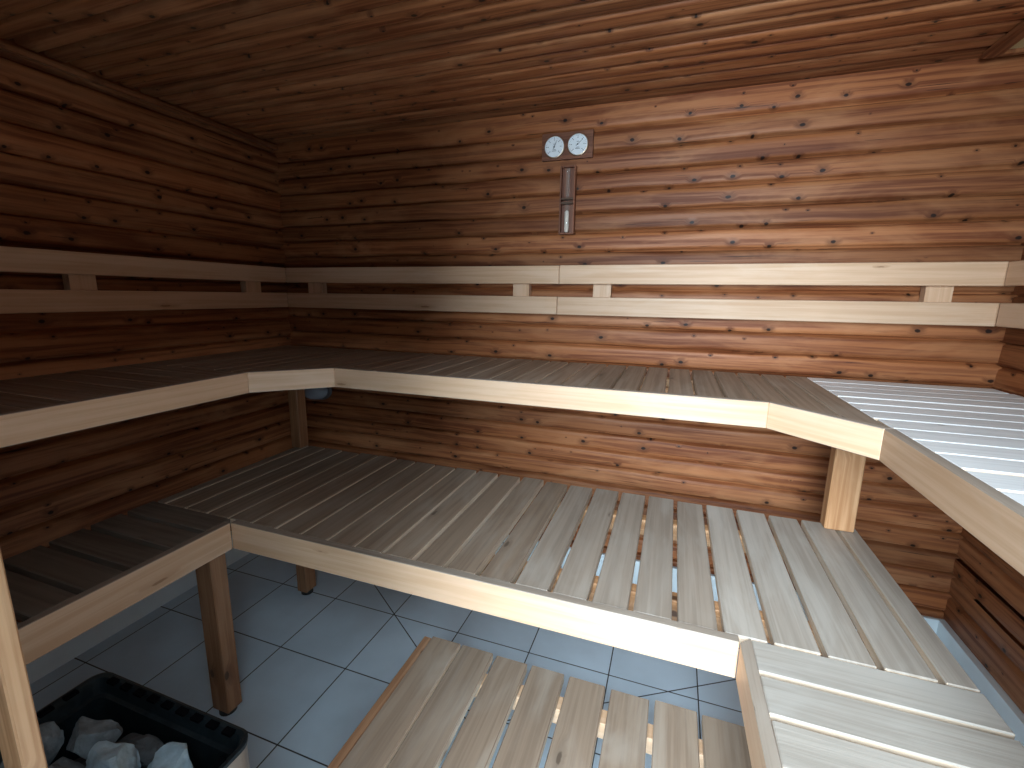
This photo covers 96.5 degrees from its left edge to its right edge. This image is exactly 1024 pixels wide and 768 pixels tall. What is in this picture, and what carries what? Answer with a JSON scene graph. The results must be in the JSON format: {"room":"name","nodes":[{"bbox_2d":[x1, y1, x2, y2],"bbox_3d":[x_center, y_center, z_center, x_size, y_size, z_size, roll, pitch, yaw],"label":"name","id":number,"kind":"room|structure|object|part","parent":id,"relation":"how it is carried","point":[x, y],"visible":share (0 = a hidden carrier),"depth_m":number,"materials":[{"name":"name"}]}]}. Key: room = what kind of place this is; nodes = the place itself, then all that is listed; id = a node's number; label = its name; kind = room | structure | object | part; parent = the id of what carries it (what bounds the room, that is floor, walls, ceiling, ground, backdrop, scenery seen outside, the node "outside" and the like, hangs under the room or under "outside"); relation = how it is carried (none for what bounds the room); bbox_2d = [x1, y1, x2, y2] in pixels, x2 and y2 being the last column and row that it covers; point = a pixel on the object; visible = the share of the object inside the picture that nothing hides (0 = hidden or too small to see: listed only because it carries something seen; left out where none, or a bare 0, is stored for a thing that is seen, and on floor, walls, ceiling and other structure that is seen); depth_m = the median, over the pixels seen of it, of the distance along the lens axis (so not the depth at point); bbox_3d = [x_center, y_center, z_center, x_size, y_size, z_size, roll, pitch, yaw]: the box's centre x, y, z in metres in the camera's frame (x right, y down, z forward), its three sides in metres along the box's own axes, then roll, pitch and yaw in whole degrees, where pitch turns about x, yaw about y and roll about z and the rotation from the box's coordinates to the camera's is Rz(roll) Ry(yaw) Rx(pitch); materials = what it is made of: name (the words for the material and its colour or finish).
{"room":"spa","nodes":[
{"label":"spa","id":0,"kind":"room"},
{"bbox_2d":[0,38,293,621],"bbox_3d":[-1.717,-0.120,1.643,0.062,2.087,2.350,5,12,19],"label":"wall","id":1,"kind":"structure","parent":0,"point":[86,166],"depth_m":1.87,"materials":[{"name":"brown wood"}]},
{"bbox_2d":[26,531,249,683],"bbox_3d":[-1.733,0.989,1.841,0.052,0.167,2.318,5,12,19],"label":"baseboard","id":2,"kind":"structure","parent":1,"relation":"attached to","point":[42,666],"depth_m":1.92,"materials":[{"name":"white tile"}]},
{"bbox_2d":[0,40,277,149],"bbox_3d":[-1.669,-1.087,1.426,0.021,0.022,2.316,5,12,19],"label":"trim","id":3,"kind":"structure","parent":1,"relation":"attached to","point":[5,46],"depth_m":1.79,"materials":[{"name":"brown wood"}]},
{"bbox_2d":[0,246,287,313],"bbox_3d":[-1.654,-0.356,1.580,0.065,0.216,2.196,5,12,19],"label":"backrest","id":4,"kind":"object","parent":1,"relation":"attached to","point":[78,270],"visible":0.98,"depth_m":1.80,"materials":[{"name":"beige wood"}]},
{"bbox_3d":[-1.634,-0.421,1.560,0.025,0.080,2.196,5,12,19],"label":"rail","id":5,"kind":"part","parent":4,"relation":"part of","materials":[{"name":"beige wood"}]},
{"bbox_3d":[-1.636,-0.287,1.586,0.025,0.079,2.196,5,12,19],"label":"rail","id":6,"kind":"part","parent":4,"relation":"part of","materials":[{"name":"beige wood"}]},
{"bbox_2d":[30,553,877,767],"bbox_3d":[-0.376,1.326,0.797,3.340,0.060,3.570,5,12,19],"label":"floor","id":7,"kind":"structure","parent":0,"point":[311,667],"depth_m":1.82,"materials":[{"name":"white tile"}]},
{"bbox_2d":[0,549,47,767],"bbox_3d":[-0.847,0.650,0.674,0.560,1.300,0.043,5,12,19],"label":"guard","id":8,"kind":"object","parent":7,"relation":"on","point":[21,744],"visible":1,"depth_m":0.53,"materials":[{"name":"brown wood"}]},
{"bbox_2d":[3,501,241,716],"bbox_3d":[-1.273,0.868,1.095,0.392,0.701,1.124,5,12,19],"label":"bench","id":9,"kind":"object","parent":7,"relation":"on","point":[59,592],"visible":0.98,"depth_m":1.30,"materials":[{"name":"brown wood"}]},
{"bbox_2d":[0,363,248,447],"bbox_3d":[-1.492,0.265,1.163,0.730,0.449,1.316,5,12,19],"label":"bench","id":10,"kind":"object","parent":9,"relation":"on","point":[33,408],"visible":1,"depth_m":1.30,"materials":[{"name":"brown wood"}]},
{"bbox_3d":[-0.980,0.792,1.523,0.073,0.651,0.055,5,12,19],"label":"leg","id":11,"kind":"part","parent":9,"relation":"part of","materials":[{"name":"brown wood"}]},
{"bbox_2d":[0,672,249,767],"bbox_3d":[-0.796,0.986,0.913,0.473,0.552,0.306,5,12,19],"label":"stove","id":12,"kind":"object","parent":7,"relation":"on","point":[212,741],"visible":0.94,"depth_m":0.99,"materials":[{"name":"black metal"}]},
{"bbox_2d":[0,721,63,767],"bbox_3d":[-0.948,0.743,0.910,0.064,0.111,0.095,5,12,19],"label":"stone","id":13,"kind":"object","parent":12,"relation":"in","point":[52,737],"visible":0.38,"depth_m":0.93,"materials":[{"name":"grey stone"}]},
{"bbox_2d":[48,757,84,767],"bbox_3d":[-0.878,0.755,0.874,0.075,0.074,0.087,5,12,19],"label":"stone","id":14,"kind":"object","parent":12,"relation":"in","point":[63,762],"visible":0.99,"depth_m":0.90,"materials":[{"name":"grey stone"}]},
{"bbox_2d":[74,757,85,766],"bbox_3d":[-0.918,0.856,0.980,0.106,0.114,0.084,1,11,0],"label":"stone","id":15,"kind":"object","parent":12,"relation":"in","point":[80,760],"visible":0.09,"depth_m":0.99,"materials":[{"name":"grey stone"}]},
{"bbox_2d":[66,716,122,759],"bbox_3d":[-0.869,0.738,0.946,0.106,0.084,0.064,1,11,1],"label":"stone","id":16,"kind":"object","parent":12,"relation":"in","point":[87,732],"visible":0.81,"depth_m":0.94,"materials":[{"name":"grey stone"}]},
{"bbox_2d":[115,733,163,767],"bbox_3d":[-0.771,0.770,0.951,0.127,0.078,0.046,5,12,19],"label":"stone","id":17,"kind":"object","parent":12,"relation":"in","point":[146,745],"visible":0.61,"depth_m":0.94,"materials":[{"name":"grey stone"}]},
{"bbox_3d":[-0.793,0.864,0.931,0.103,0.113,0.093,5,12,19],"label":"stone","id":18,"kind":"object","parent":12,"relation":"in","visible":0},
{"bbox_2d":[85,741,140,767],"bbox_3d":[-0.780,0.749,0.897,0.107,0.101,0.066,3,11,10],"label":"stone","id":19,"kind":"object","parent":18,"relation":"on","point":[104,754],"visible":1,"depth_m":0.88,"materials":[{"name":"grey stone"}]},
{"bbox_3d":[-0.689,0.874,0.903,0.106,0.124,0.083,5,12,19],"label":"stone","id":20,"kind":"object","parent":12,"relation":"in","visible":0},
{"bbox_2d":[147,742,193,767],"bbox_3d":[-0.659,0.761,0.878,0.104,0.087,0.078,11,15,41],"label":"stone","id":21,"kind":"object","parent":20,"relation":"on","point":[171,754],"visible":1,"depth_m":0.89,"materials":[{"name":"grey stone"}]},
{"bbox_2d":[327,636,751,767],"bbox_3d":[0.081,1.059,1.073,0.958,0.371,0.561,5,12,19],"label":"bench","id":22,"kind":"object","parent":7,"relation":"on","point":[414,722],"visible":0.94,"depth_m":1.15,"materials":[{"name":"brown wood"}]},
{"bbox_2d":[158,445,979,692],"bbox_3d":[-0.063,0.786,1.608,2.298,0.701,0.705,5,12,19],"label":"bench","id":23,"kind":"object","parent":7,"relation":"on","point":[425,530],"visible":0.9,"depth_m":1.32,"materials":[{"name":"brown wood"}]},
{"bbox_3d":[-0.988,0.670,2.154,0.055,0.651,0.065,5,12,19],"label":"leg","id":24,"kind":"part","parent":23,"relation":"part of","materials":[{"name":"brown wood"}]},
{"bbox_2d":[142,345,893,532],"bbox_3d":[-0.124,0.170,1.755,2.553,0.450,0.743,5,12,19],"label":"bench","id":25,"kind":"object","parent":23,"relation":"on","point":[796,406],"visible":0.92,"depth_m":1.52,"materials":[{"name":"brown wood"}]},
{"bbox_3d":[-1.019,0.112,2.173,0.055,0.380,0.053,5,12,19],"label":"post","id":26,"kind":"part","parent":25,"relation":"part of","materials":[{"name":"brown wood"}]},
{"bbox_3d":[1.060,0.280,1.454,0.082,0.380,0.049,5,12,19],"label":"post","id":27,"kind":"part","parent":25,"relation":"part of","materials":[{"name":"brown wood"}]},
{"bbox_2d":[736,639,1023,767],"bbox_3d":[0.499,1.016,0.458,0.427,0.701,1.174,5,12,19],"label":"bench","id":28,"kind":"object","parent":7,"relation":"on","point":[799,709],"visible":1,"depth_m":0.81,"materials":[{"name":"brown wood"}]},
{"bbox_2d":[807,377,1023,575],"bbox_3d":[1.018,0.399,0.650,0.649,0.449,2.092,5,12,19],"label":"bench","id":29,"kind":"object","parent":28,"relation":"on","point":[960,448],"visible":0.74,"depth_m":0.91,"materials":[{"name":"brown wood"}]},
{"bbox_2d":[0,0,1023,143],"bbox_3d":[-0.148,-1.018,0.910,3.300,0.062,2.350,5,12,19],"label":"ceiling","id":30,"kind":"structure","parent":0,"point":[275,71],"depth_m":1.50,"materials":[{"name":"brown wood"}]},
{"bbox_2d":[982,20,1023,58],"bbox_3d":[1.567,-1.021,1.273,0.227,0.020,0.368,5,12,19],"label":"ceiling vent","id":31,"kind":"object","parent":30,"relation":"in","point":[1012,43],"visible":1,"depth_m":1.41,"materials":[{"name":"brown wood"}]},
{"bbox_3d":[1.577,-1.027,1.278,0.150,0.008,0.304,5,12,19],"label":"panel","id":32,"kind":"part","parent":31,"relation":"part of","materials":[{"name":"beige wood"}]},
{"bbox_2d":[273,54,1023,619],"bbox_3d":[0.229,-0.199,2.196,3.300,2.088,0.062,5,12,19],"label":"wall","id":33,"kind":"structure","parent":0,"point":[921,163],"depth_m":1.95,"materials":[{"name":"brown wood"}]},
{"bbox_2d":[305,387,331,399],"bbox_3d":[-1.156,0.042,2.666,0.196,0.120,0.084,5,12,19],"label":"lamp","id":34,"kind":"object","parent":33,"relation":"attached to","point":[315,393],"visible":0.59,"depth_m":2.63,"materials":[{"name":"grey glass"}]},
{"bbox_2d":[285,266,559,313],"bbox_3d":[-0.528,-0.488,2.346,1.586,0.216,0.065,5,12,19],"label":"backrest","id":35,"kind":"object","parent":33,"relation":"attached to","point":[521,277],"visible":0.93,"depth_m":2.27,"materials":[{"name":"beige wood"}]},
{"bbox_3d":[-0.538,-0.418,2.341,1.580,0.079,0.025,5,12,19],"label":"rail","id":36,"kind":"part","parent":35,"relation":"part of","materials":[{"name":"beige wood"}]},
{"bbox_3d":[-0.534,-0.551,2.315,1.586,0.080,0.025,5,12,19],"label":"rail","id":37,"kind":"part","parent":35,"relation":"part of","materials":[{"name":"beige wood"}]},
{"bbox_2d":[558,165,576,234],"bbox_3d":[0.246,-0.810,2.021,0.068,0.285,0.036,5,12,19],"label":"timer","id":38,"kind":"object","parent":33,"relation":"attached to","point":[568,173],"visible":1,"depth_m":2.02,"materials":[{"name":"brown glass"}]},
{"bbox_2d":[542,129,593,161],"bbox_3d":[0.239,-1.035,1.983,0.226,0.111,0.033,5,12,19],"label":"thermometer hygrometer","id":39,"kind":"object","parent":33,"relation":"attached to","point":[571,145],"visible":1,"depth_m":1.98,"materials":[{"name":"brown wood"}]},
{"bbox_2d":[495,535,945,632],"bbox_3d":[0.212,0.907,2.405,3.340,0.167,0.052,5,12,19],"label":"baseboard","id":40,"kind":"structure","parent":33,"relation":"attached to","point":[933,622],"depth_m":2.17,"materials":[{"name":"white tile"}]},
{"bbox_2d":[557,261,1008,326],"bbox_3d":[0.957,-0.368,1.833,1.572,0.218,0.067,5,12,19],"label":"backrest","id":41,"kind":"object","parent":33,"relation":"attached to","point":[937,281],"visible":0.94,"depth_m":1.75,"materials":[{"name":"beige wood"}]},
{"bbox_3d":[0.949,-0.297,1.829,1.572,0.080,0.025,5,12,19],"label":"rail","id":42,"kind":"part","parent":41,"relation":"part of","materials":[{"name":"beige wood"}]},
{"bbox_3d":[0.954,-0.431,1.801,1.566,0.081,0.027,5,12,19],"label":"rail","id":43,"kind":"part","parent":41,"relation":"part of","materials":[{"name":"beige wood"}]},
{"bbox_2d":[942,242,1023,713],"bbox_3d":[1.392,0.130,0.572,0.062,2.087,2.350,5,12,19],"label":"wall","id":44,"kind":"structure","parent":0,"point":[985,609],"depth_m":1.58,"materials":[{"name":"brown wood"}]},
{"bbox_2d":[936,621,1023,745],"bbox_3d":[1.362,1.239,0.774,0.062,0.167,2.318,5,12,19],"label":"baseboard","id":45,"kind":"structure","parent":44,"relation":"attached to","point":[1003,704],"depth_m":1.57,"materials":[{"name":"white tile"}]},
{"bbox_2d":[996,260,1023,328],"bbox_3d":[1.328,-0.110,0.524,0.065,0.216,2.243,5,12,19],"label":"backrest","id":46,"kind":"object","parent":44,"relation":"attached to","point":[1010,315],"visible":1,"depth_m":1.50,"materials":[{"name":"beige wood"}]},
{"bbox_3d":[1.309,-0.044,0.544,0.025,0.079,2.243,5,12,19],"label":"rail","id":47,"kind":"part","parent":46,"relation":"part of","materials":[{"name":"beige wood"}]},
{"bbox_3d":[1.310,-0.178,0.518,0.025,0.080,2.243,5,12,19],"label":"rail","id":48,"kind":"part","parent":46,"relation":"part of","materials":[{"name":"beige wood"}]}
]}

